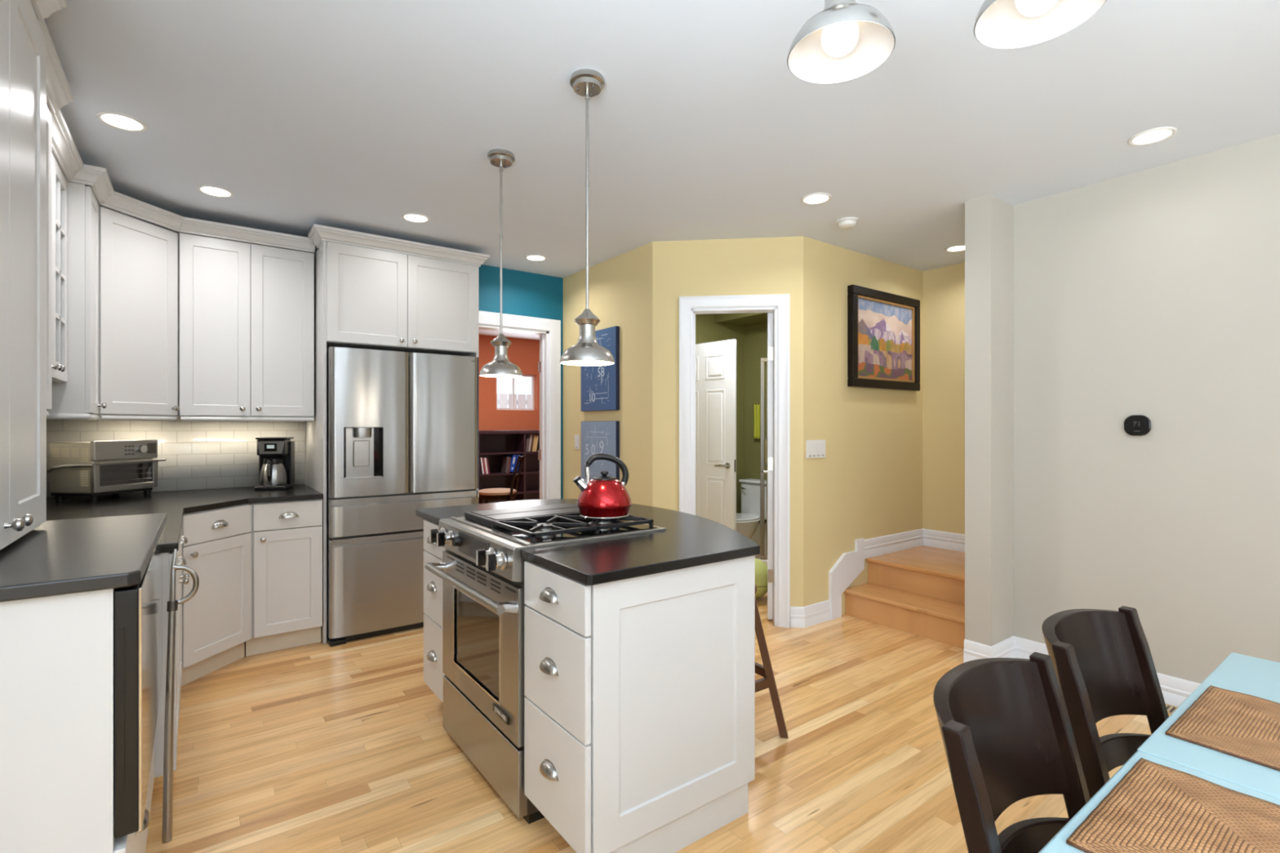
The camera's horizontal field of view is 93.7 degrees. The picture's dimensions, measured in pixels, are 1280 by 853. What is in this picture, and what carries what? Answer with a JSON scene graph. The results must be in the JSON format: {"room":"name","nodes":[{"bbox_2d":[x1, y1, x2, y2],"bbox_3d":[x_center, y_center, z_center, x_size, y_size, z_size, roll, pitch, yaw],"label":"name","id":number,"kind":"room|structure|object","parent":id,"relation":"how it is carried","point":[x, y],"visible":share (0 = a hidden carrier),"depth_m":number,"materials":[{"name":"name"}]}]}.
{"room":"kitchen","nodes":[
{"label":"kitchen","id":0,"kind":"room"},
{"bbox_2d":[53,226,316,497],"bbox_3d":[-2.596,0.035,4.187,2.480,2.610,0.080,0,0,-36],"label":"wall","id":1,"kind":"structure","parent":0,"point":[178,233],"depth_m":4.10,"materials":[{"name":"white paint"}]},
{"bbox_2d":[46,417,305,497],"bbox_3d":[-2.303,0.165,3.003,1.380,0.490,2.168,0,0,-36],"label":"backsplash","id":2,"kind":"structure","parent":1,"relation":"attached to","point":[197,455],"depth_m":3.91,"materials":[{"name":"white tile"}]},
{"bbox_2d":[178,217,315,421],"bbox_3d":[-2.517,-0.620,3.856,0.700,1.173,0.520,0,0,-36],"label":"upper cabinet","id":3,"kind":"object","parent":1,"relation":"attached to","point":[246,310],"visible":0.97,"depth_m":3.68,"materials":[{"name":"white paint"}]},
{"bbox_2d":[478,334,539,430],"bbox_3d":[-2.147,0.035,8.460,4.600,2.610,0.160,0,0,-36],"label":"wall","id":4,"kind":"structure","parent":0,"point":[524,353],"depth_m":8.57,"materials":[{"name":"orange paint"}]},
{"bbox_2d":[496,374,533,410],"bbox_3d":[-1.841,-0.501,8.748,0.637,0.532,0.040,0,0,-36],"label":"window","id":5,"kind":"structure","parent":4,"relation":"in","point":[526,375],"depth_m":8.81,"materials":[{"name":"white paint"}]},
{"bbox_2d":[563,241,652,506],"bbox_3d":[-0.246,0.035,4.658,0.100,2.610,1.255,0,0,-36],"label":"wall","id":6,"kind":"structure","parent":0,"point":[620,286],"depth_m":4.39,"materials":[{"name":"yellow paint"}]},
{"bbox_2d":[574,435,579,448],"bbox_3d":[-0.518,0.127,4.933,0.010,0.118,0.075,0,0,-36],"label":"switch plate","id":7,"kind":"object","parent":6,"relation":"attached to","point":[576,437],"visible":1,"depth_m":4.92,"materials":[{"name":"white plastic"}]},
{"bbox_2d":[581,325,619,411],"bbox_3d":[-0.314,-0.432,4.634,0.036,0.620,0.503,0,0,-36],"label":"print","id":8,"kind":"object","parent":6,"relation":"attached to","point":[600,384],"visible":0.7,"depth_m":4.55},
{"bbox_2d":[581,421,619,481],"bbox_3d":[-0.314,0.272,4.634,0.036,0.626,0.503,0,0,-36],"label":"print","id":9,"kind":"object","parent":6,"relation":"attached to","point":[597,437],"visible":0.72,"depth_m":4.59},
{"bbox_2d":[478,264,743,513],"bbox_3d":[-0.192,0.035,5.745,3.280,2.610,0.430,0,0,-36],"label":"wall","id":10,"kind":"structure","parent":0,"point":[526,294],"depth_m":5.06,"materials":[{"name":"paint"}]},
{"bbox_2d":[478,324,548,499],"bbox_3d":[-1.066,0.269,4.914,0.647,2.142,0.131,0,0,-36],"label":"trim","id":11,"kind":"structure","parent":10,"relation":"attached to","point":[543,365],"depth_m":5.06,"materials":[{"name":"white paint"}]},
{"bbox_2d":[478,311,560,498],"bbox_3d":[-1.020,0.220,4.851,0.845,2.240,0.026,0,0,-36],"label":"trim","id":12,"kind":"structure","parent":10,"relation":"attached to","point":[553,326],"depth_m":5.06,"materials":[{"name":"white paint"}]},
{"bbox_2d":[695,339,736,530],"bbox_3d":[0.595,0.275,5.610,0.164,2.099,0.741,0,0,-43],"label":"door","id":13,"kind":"structure","parent":10,"relation":"in","point":[715,362],"depth_m":5.47,"materials":[{"name":"white paint"}]},
{"bbox_2d":[30,0,1279,340],"bbox_3d":[0.404,-1.310,3.407,6.500,0.080,11.600,0,0,-36],"label":"ceiling","id":14,"kind":"structure","parent":0,"point":[361,116],"depth_m":2.44,"materials":[{"name":"paint"}]},
{"bbox_2d":[95,111,147,132],"bbox_3d":[-2.155,-1.266,2.498,0.164,0.007,0.164,0,0,-36],"label":"recessed light","id":15,"kind":"object","parent":14,"relation":"in","point":[116,120],"visible":1,"depth_m":2.49,"materials":[{"name":"white plastic"}]},
{"bbox_2d":[196,185,234,197],"bbox_3d":[-2.289,-1.266,3.238,0.164,0.007,0.164,0,0,-36],"label":"recessed light","id":16,"kind":"object","parent":14,"relation":"in","point":[215,191],"visible":1,"depth_m":3.23,"materials":[{"name":"white plastic"}]},
{"bbox_2d":[401,213,430,222],"bbox_3d":[-1.363,-1.266,3.649,0.164,0.007,0.164,0,0,-36],"label":"recessed light","id":17,"kind":"object","parent":14,"relation":"in","point":[411,217],"visible":1,"depth_m":3.64,"materials":[{"name":"white plastic"}]},
{"bbox_2d":[479,148,523,377],"bbox_3d":[-0.649,-0.753,2.803,0.200,1.034,0.200,0,0,-36],"label":"pendant lamp","id":18,"kind":"object","parent":14,"relation":"hanging from","point":[500,366],"visible":1,"depth_m":2.78,"materials":[{"name":"silver metal"}]},
{"bbox_2d":[524,254,546,261],"bbox_3d":[-0.782,-1.266,4.513,0.164,0.007,0.164,0,0,-36],"label":"recessed light","id":19,"kind":"object","parent":14,"relation":"in","point":[530,257],"visible":1,"depth_m":4.50,"materials":[{"name":"white plastic"}]},
{"bbox_2d":[560,68,614,365],"bbox_3d":[-0.192,-0.750,2.190,0.200,1.039,0.200,0,0,-36],"label":"pendant lamp","id":20,"kind":"object","parent":14,"relation":"hanging from","point":[586,82],"visible":1,"depth_m":2.16,"materials":[{"name":"silver metal"}]},
{"bbox_2d":[800,192,831,204],"bbox_3d":[0.981,-1.266,3.342,0.164,0.007,0.164,0,0,-36],"label":"recessed light","id":21,"kind":"object","parent":14,"relation":"in","point":[815,198],"visible":1,"depth_m":3.34,"materials":[{"name":"white plastic"}]},
{"bbox_2d":[786,0,895,84],"bbox_3d":[0.430,-1.034,1.290,0.220,0.471,0.220,0,0,-36],"label":"pendant lamp","id":22,"kind":"object","parent":14,"relation":"hanging from","point":[847,40],"visible":1,"depth_m":1.30,"materials":[{"name":"silver metal"}]},
{"bbox_2d":[835,217,858,229],"bbox_3d":[1.280,-1.248,3.703,0.132,0.043,0.132,0,0,-36],"label":"smoke detector","id":23,"kind":"object","parent":14,"relation":"attached to","point":[846,223],"visible":1,"depth_m":3.67,"materials":[{"name":"white plastic"}]},
{"bbox_2d":[944,244,964,252],"bbox_3d":[2.261,-1.266,4.270,0.164,0.007,0.164,0,0,-36],"label":"recessed light","id":24,"kind":"object","parent":14,"relation":"in","point":[956,248],"visible":0.73,"depth_m":4.27,"materials":[{"name":"white plastic"}]},
{"bbox_2d":[973,0,1106,48],"bbox_3d":[0.771,-1.034,1.161,0.220,0.471,0.220,0,0,-36],"label":"pendant lamp","id":25,"kind":"object","parent":14,"relation":"hanging from","point":[998,24],"visible":1,"depth_m":1.23,"materials":[{"name":"silver metal"}]},
{"bbox_2d":[1128,126,1177,146],"bbox_3d":[2.239,-1.266,2.624,0.164,0.007,0.164,0,0,-36],"label":"recessed light","id":26,"kind":"object","parent":14,"relation":"in","point":[1160,134],"visible":1,"depth_m":2.62,"materials":[{"name":"white plastic"}]},
{"bbox_2d":[145,592,1170,852],"bbox_3d":[0.404,1.370,3.407,6.500,0.060,11.600,0,0,-36],"label":"floor","id":27,"kind":"structure","parent":0,"point":[318,747],"depth_m":2.38,"materials":[{"name":"brown wood"}]},
{"bbox_2d":[0,588,154,852],"bbox_3d":[-1.613,0.836,1.475,0.659,1.009,1.020,0,0,-36],"label":"base cabinet","id":28,"kind":"object","parent":27,"relation":"on","point":[57,652],"visible":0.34,"depth_m":1.19,"materials":[{"name":"white paint"}]},
{"bbox_2d":[0,512,167,602],"bbox_3d":[-1.607,0.315,1.472,0.669,0.030,1.048,0,0,-36],"label":"countertop","id":29,"kind":"structure","parent":28,"relation":"on","point":[55,557],"depth_m":1.38,"materials":[{"name":"black stone"}]},
{"bbox_2d":[0,0,67,550],"bbox_3d":[-1.631,-0.473,1.316,0.456,1.522,0.955,0,0,-36],"label":"cabinet","id":30,"kind":"object","parent":29,"relation":"on","point":[23,42],"visible":1,"depth_m":1.59,"materials":[{"name":"white paint"}]},
{"bbox_2d":[114,529,163,838],"bbox_3d":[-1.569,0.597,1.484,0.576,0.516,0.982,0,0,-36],"label":"appliance","id":31,"kind":"object","parent":28,"relation":"in","point":[138,608],"visible":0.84,"depth_m":1.26,"materials":[{"name":"black metal"}]},
{"bbox_2d":[154,528,189,777],"bbox_3d":[-2.233,0.891,2.378,0.713,0.898,1.100,0,0,-36],"label":"base cabinet","id":32,"kind":"object","parent":27,"relation":"on","point":[167,557],"visible":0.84,"depth_m":2.13,"materials":[{"name":"white paint"}]},
{"bbox_2d":[161,548,199,843],"bbox_3d":[-1.535,0.875,1.989,0.059,0.932,0.117,0,0,14],"label":"metal pole","id":33,"kind":"object","parent":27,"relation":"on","point":[172,605],"visible":1,"depth_m":1.96,"materials":[{"name":"metal"}]},
{"bbox_2d":[181,503,251,686],"bbox_3d":[-2.768,0.891,3.332,0.998,0.898,1.051,0,0,-36],"label":"base cabinet","id":34,"kind":"object","parent":27,"relation":"on","point":[216,621],"visible":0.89,"depth_m":3.23,"materials":[{"name":"white paint"}]},
{"bbox_2d":[46,484,323,552],"bbox_3d":[-2.290,0.426,2.990,1.374,0.032,2.180,0,0,-36],"label":"countertop","id":35,"kind":"structure","parent":34,"relation":"on","point":[175,504],"depth_m":3.24,"materials":[{"name":"black stone"}]},
{"bbox_2d":[46,440,165,502],"bbox_3d":[-3.044,0.244,3.422,0.345,0.331,0.418,0,0,9],"label":"toaster oven","id":36,"kind":"object","parent":35,"relation":"on","point":[92,469],"visible":1,"depth_m":3.29,"materials":[{"name":"metal"}]},
{"bbox_2d":[52,448,88,486],"bbox_3d":[-3.100,0.221,3.264,0.228,0.203,0.004,0,0,9],"label":"vent grille","id":37,"kind":"object","parent":36,"relation":"attached to","point":[66,477],"depth_m":3.26,"materials":[{"name":"metal"}]},
{"bbox_2d":[254,436,294,490],"bbox_3d":[-2.415,0.240,3.967,0.188,0.338,0.219,0,0,-17],"label":"coffee maker","id":38,"kind":"object","parent":35,"relation":"on","point":[268,446],"visible":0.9,"depth_m":3.90,"materials":[{"name":"black plastic"}]},
{"bbox_2d":[259,456,287,485],"bbox_3d":[-2.399,0.290,3.937,0.174,0.184,0.154,0,0,35],"label":"carafe","id":39,"kind":"object","parent":38,"relation":"on","point":[273,471],"visible":1,"depth_m":3.89,"materials":[{"name":"metal"}]},
{"bbox_2d":[245,498,322,656],"bbox_3d":[-2.310,0.891,3.843,0.392,0.898,0.783,0,0,-36],"label":"base cabinet","id":40,"kind":"object","parent":27,"relation":"on","point":[286,536],"visible":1,"depth_m":3.56,"materials":[{"name":"white paint"}]},
{"bbox_2d":[306,223,489,644],"bbox_3d":[-1.752,0.060,4.265,1.114,2.560,0.797,0,0,-36],"label":"tall cabinet","id":41,"kind":"object","parent":27,"relation":"on","point":[372,291],"visible":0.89,"depth_m":3.92,"materials":[{"name":"white paint"}]},
{"bbox_2d":[326,346,479,646],"bbox_3d":[-1.734,0.427,4.239,0.945,1.826,0.780,0,0,-36],"label":"refrigerator","id":42,"kind":"object","parent":27,"relation":"on","point":[402,427],"visible":0.81,"depth_m":3.85,"materials":[{"name":"metal"}]},
{"bbox_2d":[423,519,448,702],"bbox_3d":[-0.334,0.891,2.495,0.731,0.898,1.460,0,0,-36],"label":"base cabinet","id":43,"kind":"object","parent":27,"relation":"on","point":[433,675],"visible":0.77,"depth_m":2.75,"materials":[{"name":"white paint"}]},
{"bbox_2d":[416,498,759,585],"bbox_3d":[-0.226,0.425,2.624,1.015,0.031,1.660,0,0,-36],"label":"countertop","id":44,"kind":"structure","parent":43,"relation":"on","point":[688,540],"depth_m":2.02,"materials":[{"name":"black stone"}]},
{"bbox_2d":[478,454,525,503],"bbox_3d":[-1.691,0.844,7.275,0.545,0.995,0.464,0,0,0],"label":"chair","id":45,"kind":"object","parent":27,"relation":"on","point":[489,494],"visible":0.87,"depth_m":7.12,"materials":[{"name":"beige fabric"}]},
{"bbox_2d":[479,488,516,495],"bbox_3d":[-1.732,0.787,7.275,0.464,0.055,0.464,0,0,0],"label":"seat cushion","id":46,"kind":"object","parent":45,"relation":"on","point":[489,491],"depth_m":7.12,"materials":[{"name":"beige fabric"}]},
{"bbox_2d":[478,430,539,503],"bbox_3d":[-1.907,0.698,8.302,2.140,1.285,0.340,0,0,-36],"label":"bookcase","id":47,"kind":"object","parent":27,"relation":"on","point":[493,445],"visible":0.12,"depth_m":8.42,"materials":[{"name":"brown wood"}]},
{"bbox_2d":[480,457,484,474],"bbox_3d":[-2.154,0.526,8.082,0.053,0.226,0.160,0,0,-36],"label":"book","id":48,"kind":"object","parent":47,"relation":"on","point":[482,470],"visible":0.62,"depth_m":8.02,"materials":[{"name":"paper"}]},
{"bbox_2d":[482,457,485,474],"bbox_3d":[-2.132,0.531,8.098,0.048,0.215,0.160,0,0,-36],"label":"book","id":49,"kind":"object","parent":47,"relation":"on","point":[483,463],"visible":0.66,"depth_m":8.03,"materials":[{"name":"red paper"}]},
{"bbox_2d":[481,457,488,474],"bbox_3d":[-2.110,0.528,8.114,0.054,0.221,0.160,0,0,-36],"label":"book","id":50,"kind":"object","parent":47,"relation":"on","point":[485,459],"visible":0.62,"depth_m":8.05,"materials":[{"name":"white paper"}]},
{"bbox_2d":[485,457,489,474],"bbox_3d":[-2.088,0.534,8.131,0.051,0.210,0.160,0,0,-36],"label":"book","id":51,"kind":"object","parent":47,"relation":"on","point":[488,469],"visible":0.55,"depth_m":8.07,"materials":[{"name":"red paper"}]},
{"bbox_2d":[501,456,509,473],"bbox_3d":[-1.865,0.526,8.295,0.049,0.226,0.160,0,0,-36],"label":"book","id":52,"kind":"object","parent":47,"relation":"on","point":[504,466],"visible":1,"depth_m":8.27,"materials":[{"name":"brown paper"}]},
{"bbox_2d":[507,457,511,472],"bbox_3d":[-1.841,0.531,8.313,0.044,0.216,0.160,0,0,-36],"label":"book","id":53,"kind":"object","parent":47,"relation":"on","point":[509,459],"visible":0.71,"depth_m":8.25,"materials":[{"name":"brown paper"}]},
{"bbox_2d":[506,453,516,471],"bbox_3d":[-1.810,0.505,8.360,0.100,0.241,0.222,0,0,-36],"label":"book","id":54,"kind":"object","parent":47,"relation":"on","point":[513,456],"visible":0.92,"depth_m":8.28,"materials":[{"name":"blue paper"}]},
{"bbox_2d":[511,453,520,471],"bbox_3d":[-1.760,0.505,8.396,0.100,0.241,0.222,0,0,-36],"label":"book","id":55,"kind":"object","parent":47,"relation":"on","point":[511,454],"visible":0.26,"depth_m":8.31,"materials":[{"name":"blue paper"}]},
{"bbox_2d":[525,438,528,451],"bbox_3d":[-1.625,0.260,8.473,0.056,0.187,0.160,0,0,-36],"label":"book","id":56,"kind":"object","parent":47,"relation":"on","point":[526,439],"visible":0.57,"depth_m":8.41,"materials":[{"name":"paper"}]},
{"bbox_2d":[525,434,532,451],"bbox_3d":[-1.588,0.233,8.500,0.063,0.241,0.160,0,0,-36],"label":"book","id":57,"kind":"object","parent":47,"relation":"on","point":[527,436],"visible":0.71,"depth_m":8.44,"materials":[{"name":"beige paper"}]},
{"bbox_2d":[529,435,533,451],"bbox_3d":[-1.564,0.236,8.518,0.056,0.235,0.160,0,0,-36],"label":"book","id":58,"kind":"object","parent":47,"relation":"on","point":[532,439],"visible":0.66,"depth_m":8.46,"materials":[{"name":"brown paper"}]},
{"bbox_2d":[532,435,536,451],"bbox_3d":[-1.538,0.238,8.537,0.062,0.231,0.160,0,0,-36],"label":"book","id":59,"kind":"object","parent":47,"relation":"on","point":[535,436],"visible":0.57,"depth_m":8.47,"materials":[{"name":"paper"}]},
{"bbox_2d":[533,435,538,451],"bbox_3d":[-1.511,0.241,8.557,0.059,0.226,0.160,0,0,-36],"label":"book","id":60,"kind":"object","parent":47,"relation":"on","point":[536,439],"visible":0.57,"depth_m":8.49,"materials":[{"name":"yellow paper"}]},
{"bbox_2d":[424,502,666,823],"bbox_3d":[-0.409,0.852,2.465,0.712,0.977,0.762,0,0,-36],"label":"range","id":61,"kind":"object","parent":27,"relation":"on","point":[481,571],"visible":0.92,"depth_m":2.23,"materials":[{"name":"metal"}]},
{"bbox_2d":[457,516,666,548],"bbox_3d":[-0.363,0.407,2.500,0.597,0.015,0.762,0,0,-36],"label":"cooktop","id":62,"kind":"object","parent":61,"relation":"in","point":[526,541],"depth_m":2.24,"materials":[{"name":"metal"}]},
{"bbox_2d":[573,453,631,519],"bbox_3d":[-0.144,0.236,2.424,0.220,0.253,0.220,0,0,34],"label":"kettle","id":63,"kind":"object","parent":61,"relation":"on","point":[604,497],"visible":1,"depth_m":2.36,"materials":[{"name":"red metal"}]},
{"bbox_2d":[524,555,755,852],"bbox_3d":[-0.004,0.891,2.033,0.713,0.898,0.395,0,0,-36],"label":"base cabinet","id":64,"kind":"object","parent":27,"relation":"on","point":[639,692],"visible":0.95,"depth_m":1.85,"materials":[{"name":"white paint"}]},
{"bbox_2d":[736,478,766,559],"bbox_3d":[1.047,0.948,6.039,0.668,0.785,0.420,0,0,-36],"label":"toilet","id":65,"kind":"object","parent":27,"relation":"on","point":[748,522],"visible":0.43,"depth_m":6.08,"materials":[{"name":"white ceramic"}]},
{"bbox_2d":[755,558,767,598],"bbox_3d":[0.867,1.182,4.675,0.316,0.316,0.316,0,0,-36],"label":"chair","id":66,"kind":"object","parent":27,"relation":"on","point":[761,568],"visible":0.3,"depth_m":4.55,"materials":[{"name":"green fabric"}]},
{"bbox_2d":[758,357,767,565],"bbox_3d":[1.419,0.362,5.348,0.720,1.955,0.118,0,0,6],"label":"shower enclosure","id":67,"kind":"object","parent":27,"relation":"on","point":[764,558],"visible":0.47,"depth_m":5.38,"materials":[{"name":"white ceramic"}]},
{"bbox_2d":[755,584,788,737],"bbox_3d":[0.338,1.015,2.647,0.468,0.650,0.468,0,0,-36],"label":"bar stool","id":68,"kind":"object","parent":27,"relation":"on","point":[766,670],"visible":0.13,"depth_m":2.59,"materials":[{"name":"brown wood"}]},
{"bbox_2d":[933,652,1090,852],"bbox_3d":[0.723,0.880,0.829,0.428,0.920,0.561,0,0,-42],"label":"dining chair","id":69,"kind":"object","parent":27,"relation":"on","point":[1008,738],"visible":0.87,"depth_m":1.04,"materials":[{"name":"brown wood"}]},
{"bbox_2d":[1041,605,1168,798],"bbox_3d":[1.094,0.880,1.120,0.428,0.920,0.561,0,0,-36],"label":"dining chair","id":70,"kind":"object","parent":27,"relation":"on","point":[1102,660],"visible":0.53,"depth_m":1.34,"materials":[{"name":"brown wood"}]},
{"bbox_2d":[1038,652,1279,852],"bbox_3d":[1.030,0.965,0.626,1.960,0.750,0.903,0,0,-36],"label":"dining table","id":71,"kind":"object","parent":27,"relation":"on","point":[1239,673],"visible":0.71,"depth_m":1.07,"materials":[{"name":"blue glass"}]},
{"bbox_2d":[1066,757,1279,852],"bbox_3d":[0.884,0.587,0.765,0.352,0.007,0.470,0,0,-37],"label":"placemat","id":72,"kind":"object","parent":71,"relation":"on","point":[1154,807],"visible":1,"depth_m":0.89,"materials":[{"name":"wicker"}]},
{"bbox_2d":[1164,685,1279,770],"bbox_3d":[1.286,0.587,1.062,0.352,0.007,0.470,0,0,-36],"label":"placemat","id":73,"kind":"object","parent":71,"relation":"on","point":[1246,726],"visible":1,"depth_m":1.17,"materials":[{"name":"wicker"}]},
{"bbox_2d":[1165,703,1177,714],"bbox_3d":[2.500,1.337,2.842,0.110,0.006,0.300,0,0,-36],"label":"floor vent","id":74,"kind":"object","parent":27,"relation":"in","point":[1171,708],"visible":0.11,"depth_m":2.84,"materials":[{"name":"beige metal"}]},
{"bbox_2d":[652,236,803,606],"bbox_3d":[0.595,0.035,4.120,1.012,2.610,0.110,0,0,7],"label":"wall","id":75,"kind":"structure","parent":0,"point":[762,265],"depth_m":4.08,"materials":[{"name":"yellow paint"}]},
{"bbox_2d":[679,293,790,627],"bbox_3d":[0.640,0.229,4.105,0.736,2.223,0.142,0,0,7],"label":"door frame","id":76,"kind":"structure","parent":75,"relation":"attached to","point":[782,301],"depth_m":4.03,"materials":[{"name":"white paint"}]},
{"bbox_2d":[760,312,773,619],"bbox_3d":[0.960,0.273,4.384,0.164,2.109,0.543,0,0,14],"label":"door jamb","id":77,"kind":"structure","parent":75,"relation":"in","point":[770,315],"depth_m":4.13,"materials":[{"name":"white paint"}]},
{"bbox_2d":[715,312,768,326],"bbox_3d":[1.518,-1.175,5.610,0.430,0.190,1.900,0,0,-36],"label":"ceiling","id":78,"kind":"structure","parent":0,"point":[752,318],"depth_m":6.11,"materials":[{"name":"green paint"}]},
{"bbox_2d":[743,262,964,533],"bbox_3d":[2.139,0.035,5.224,0.110,2.610,3.260,0,0,-36],"label":"wall","id":79,"kind":"structure","parent":0,"point":[943,287],"depth_m":4.81,"materials":[{"name":"yellow paint"}]},
{"bbox_2d":[752,403,759,439],"bbox_3d":[1.252,-0.057,6.302,0.036,0.373,0.150,0,0,-36],"label":"hand towel","id":80,"kind":"object","parent":79,"relation":"hanging from","point":[756,406],"visible":0.59,"depth_m":6.31,"materials":[{"name":"green fabric"}]},
{"bbox_2d":[864,528,964,559],"bbox_3d":[2.222,0.902,4.262,0.920,0.136,0.935,0,0,-36],"label":"baseboard","id":81,"kind":"structure","parent":79,"relation":"attached to","point":[877,546],"depth_m":4.70,"materials":[{"name":"white paint"}]},
{"bbox_2d":[803,236,922,615],"bbox_3d":[1.718,0.035,4.524,1.620,2.610,0.085,0,0,-36],"label":"wall","id":82,"kind":"structure","parent":0,"point":[868,484],"depth_m":4.29,"materials":[{"name":"yellow paint"}]},
{"bbox_2d":[790,600,830,627],"bbox_3d":[1.175,1.272,4.068,0.365,0.136,0.064,0,0,-27],"label":"baseboard","id":83,"kind":"structure","parent":82,"relation":"attached to","point":[811,615],"depth_m":4.03,"materials":[{"name":"white paint"}]},
{"bbox_2d":[805,440,825,458],"bbox_3d":[1.188,0.153,4.073,0.202,0.121,0.010,0,0,-36],"label":"switch plate","id":84,"kind":"object","parent":82,"relation":"attached to","point":[814,448],"visible":1,"depth_m":4.07,"materials":[{"name":"white plastic"}]},
{"bbox_2d":[828,537,864,620],"bbox_3d":[1.478,1.080,4.278,0.398,0.520,0.026,0,0,-36],"label":"trim","id":85,"kind":"structure","parent":82,"relation":"attached to","point":[850,565],"depth_m":4.24,"materials":[{"name":"white paint"}]},
{"bbox_2d":[847,284,919,391],"bbox_3d":[1.863,-0.647,4.547,0.905,0.725,0.050,0,0,-36],"label":"framed painting","id":86,"kind":"object","parent":82,"relation":"attached to","point":[883,328],"visible":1,"depth_m":4.51,"materials":[{"name":"paper"}]},
{"bbox_2d":[843,545,964,648],"bbox_3d":[2.154,1.155,4.212,1.086,0.371,0.931,0,0,-36],"label":"steps","id":87,"kind":"structure","parent":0,"point":[920,590],"depth_m":4.08,"materials":[{"name":"brown wood"}]},
{"bbox_2d":[964,133,1279,684],"bbox_3d":[3.857,0.035,1.831,1.380,2.610,4.920,0,0,-36],"label":"wall","id":88,"kind":"structure","parent":0,"point":[1153,293],"depth_m":3.00,"materials":[{"name":"beige paint"}]},
{"bbox_2d":[963,635,1200,706],"bbox_3d":[3.385,1.272,1.531,0.296,0.136,4.840,0,0,-36],"label":"baseboard","id":89,"kind":"structure","parent":88,"relation":"attached to","point":[1175,691],"depth_m":3.32,"materials":[{"name":"white paint"}]},
{"bbox_2d":[1124,414,1151,435],"bbox_3d":[2.477,-0.005,2.986,0.027,0.104,0.106,0,0,-36],"label":"thermostat","id":90,"kind":"object","parent":88,"relation":"attached to","point":[1135,424],"visible":1,"depth_m":2.98,"materials":[{"name":"black plastic"}]},
{"bbox_3d":[-1.134,0.035,0.188,0.080,2.610,8.250,0,0,-36],"label":"wall","id":91,"kind":"structure","parent":0,"visible":0},
{"bbox_2d":[35,13,73,417],"bbox_3d":[-2.119,-0.633,1.917,0.385,1.201,0.578,0,0,-36],"label":"upper cabinet","id":92,"kind":"object","parent":91,"relation":"attached to","point":[59,94],"visible":0.2,"depth_m":2.17,"materials":[{"name":"white paint"}]},
{"bbox_2d":[46,103,83,382],"bbox_3d":[-2.516,-0.703,2.428,0.325,1.006,0.696,0,0,-36],"label":"upper cabinet","id":93,"kind":"object","parent":91,"relation":"attached to","point":[64,148],"visible":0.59,"depth_m":2.61,"materials":[{"name":"white paint"}]},
{"bbox_2d":[46,164,114,420],"bbox_3d":[-2.765,-0.620,2.829,0.406,1.173,0.362,0,0,-36],"label":"upper cabinet","id":94,"kind":"object","parent":91,"relation":"attached to","point":[77,398],"visible":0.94,"depth_m":2.80,"materials":[{"name":"white paint"}]},
{"bbox_2d":[94,191,183,421],"bbox_3d":[-2.975,-0.620,3.350,0.685,1.173,0.776,0,0,-36],"label":"upper cabinet","id":95,"kind":"object","parent":91,"relation":"attached to","point":[139,260],"visible":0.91,"depth_m":3.26,"materials":[{"name":"white paint"}]},
{"label":"outside","id":96,"kind":"structure","parent":0,"visible":0},
{"bbox_2d":[496,393,531,408],"bbox_3d":[-2.543,0.390,10.088,2.700,1.900,0.050,0,0,-36],"label":"fence","id":97,"kind":"object","parent":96,"point":[503,402],"visible":0.07,"depth_m":10.34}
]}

